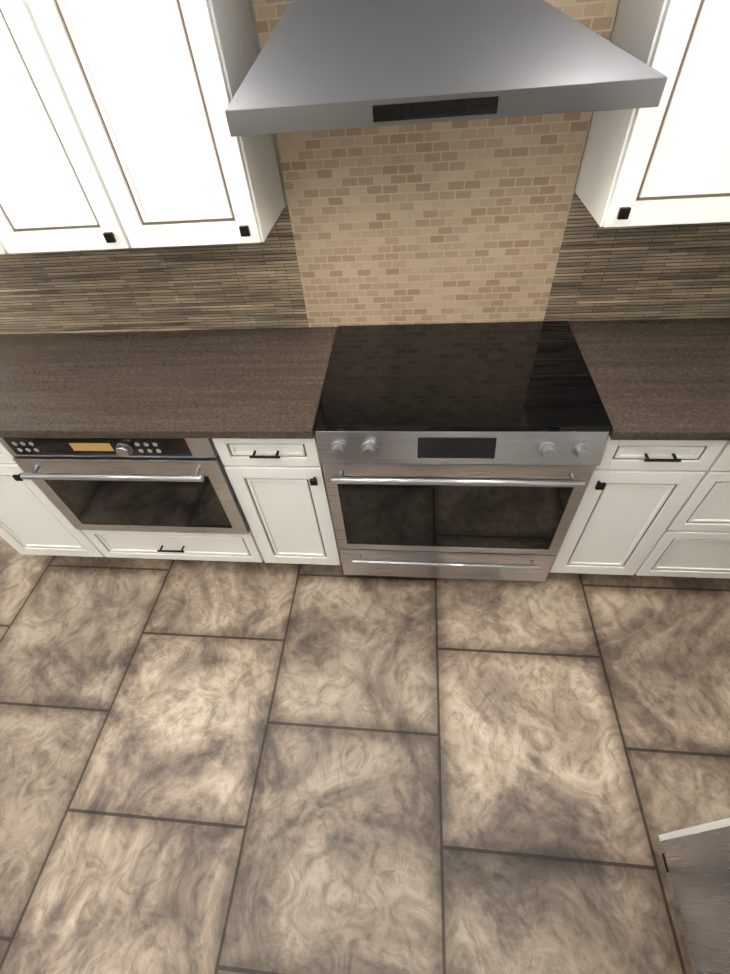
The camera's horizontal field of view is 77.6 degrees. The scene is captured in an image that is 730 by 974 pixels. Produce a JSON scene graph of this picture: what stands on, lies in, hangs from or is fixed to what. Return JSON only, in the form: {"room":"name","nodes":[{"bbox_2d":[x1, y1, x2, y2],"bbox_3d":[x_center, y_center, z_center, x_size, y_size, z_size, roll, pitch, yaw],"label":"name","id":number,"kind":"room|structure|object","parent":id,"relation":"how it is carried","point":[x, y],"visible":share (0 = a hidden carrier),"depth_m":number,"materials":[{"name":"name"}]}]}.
{"room":"kitchen","nodes":[
{"label":"kitchen","id":0,"kind":"room"},
{"bbox_2d":[0,536,729,973],"bbox_3d":[0.091,1.215,1.447,8.940,0.100,3.515,1,48,6],"label":"floor","id":1,"kind":"structure","parent":0,"point":[250,768],"depth_m":1.60,"materials":[{"name":"tile"}]},
{"bbox_2d":[0,443,103,556],"bbox_3d":[-1.455,-0.113,2.124,0.440,0.886,0.653,1,48,6],"label":"base cabinet","id":2,"kind":"object","parent":1,"relation":"on","point":[34,520],"visible":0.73,"depth_m":2.00,"materials":[{"name":"white wood"}]},
{"bbox_2d":[82,529,263,561],"bbox_3d":[-0.829,0.078,2.261,0.780,0.340,0.653,1,48,6],"label":"drawer","id":3,"kind":"object","parent":1,"relation":"on","point":[188,546],"visible":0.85,"depth_m":2.04,"materials":[{"name":"white wood"}]},
{"bbox_2d":[0,438,249,533],"bbox_3d":[-0.864,-0.183,1.902,0.772,0.546,0.645,1,48,6],"label":"built-in oven","id":4,"kind":"object","parent":3,"relation":"on","point":[180,485],"visible":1,"depth_m":1.68,"materials":[{"name":"silver metal"}]},
{"bbox_2d":[0,327,337,438],"bbox_3d":[-0.921,-0.415,1.725,1.578,0.034,0.645,1,48,6],"label":"countertop","id":5,"kind":"structure","parent":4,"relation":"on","point":[262,383],"depth_m":1.65,"materials":[{"name":"stone"}]},
{"bbox_2d":[212,432,340,564],"bbox_3d":[-0.282,-0.095,1.998,0.360,0.886,0.653,1,48,6],"label":"base cabinet","id":6,"kind":"object","parent":1,"relation":"on","point":[279,488],"visible":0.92,"depth_m":1.72,"materials":[{"name":"white wood"}]},
{"bbox_2d":[314,321,611,581],"bbox_3d":[0.336,-0.077,1.894,0.886,0.928,0.685,1,48,6],"label":"range","id":7,"kind":"object","parent":1,"relation":"on","point":[462,450],"visible":1,"depth_m":1.55,"materials":[{"name":"silver metal"}]},
{"bbox_2d":[549,434,727,574],"bbox_3d":[0.956,-0.076,1.863,0.350,0.886,0.653,1,48,6],"label":"base cabinet","id":8,"kind":"object","parent":1,"relation":"on","point":[637,493],"visible":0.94,"depth_m":1.57,"materials":[{"name":"white wood"}]},
{"bbox_2d":[635,440,729,578],"bbox_3d":[1.556,-0.067,1.798,0.858,0.886,0.653,1,48,6],"label":"base cabinet","id":9,"kind":"object","parent":1,"relation":"on","point":[693,540],"visible":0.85,"depth_m":1.68,"materials":[{"name":"white wood"}]},
{"bbox_2d":[568,318,729,439],"bbox_3d":[1.351,-0.380,1.479,1.206,0.034,0.645,1,48,6],"label":"countertop","id":10,"kind":"structure","parent":9,"relation":"on","point":[661,379],"depth_m":1.48,"materials":[{"name":"stone"}]},
{"bbox_2d":[659,818,729,841],"bbox_3d":[1.191,0.288,0.473,0.728,2.427,0.019,1,48,6],"label":"panel","id":11,"kind":"object","parent":1,"relation":"on","point":[722,823],"visible":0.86,"depth_m":1.23,"materials":[{"name":"white"}]},
{"bbox_2d":[661,826,729,973],"bbox_3d":[1.105,0.851,0.413,0.772,1.775,0.905,1,48,6],"label":"fridge","id":12,"kind":"object","parent":1,"relation":"on","point":[697,866],"visible":1,"depth_m":1.15,"materials":[{"name":"silver metal"}]},
{"bbox_2d":[249,0,619,206],"bbox_3d":[0.144,-0.893,1.635,8.700,2.430,0.120,1,48,6],"label":"wall","id":13,"kind":"structure","parent":0,"point":[259,51],"depth_m":1.36,"materials":[{"name":"beige"}]},
{"bbox_2d":[0,0,284,253],"bbox_3d":[-0.922,-1.157,1.109,1.215,1.000,0.358,1,48,6],"label":"upper cabinet","id":14,"kind":"object","parent":13,"relation":"attached to","point":[114,131],"visible":1,"depth_m":1.15,"materials":[{"name":"white wood"}]},
{"bbox_2d":[0,0,729,333],"bbox_3d":[0.096,-1.141,1.261,3.678,1.479,0.010,1,48,6],"label":"backsplash","id":15,"kind":"structure","parent":13,"relation":"attached to","point":[479,220],"depth_m":1.60,"materials":[{"name":"tile"}]},
{"bbox_2d":[225,0,667,136],"bbox_3d":[0.141,-1.189,0.851,0.903,0.733,0.452,1,48,6],"label":"range hood","id":16,"kind":"object","parent":13,"relation":"attached to","point":[318,65],"visible":1,"depth_m":0.94,"materials":[{"name":"silver metal"}]},
{"bbox_2d":[575,0,729,226],"bbox_3d":[1.192,-1.130,0.874,1.172,1.017,0.358,1,48,6],"label":"upper cabinet","id":17,"kind":"object","parent":13,"relation":"attached to","point":[666,161],"visible":1,"depth_m":1.08,"materials":[{"name":"white wood"}]}
]}

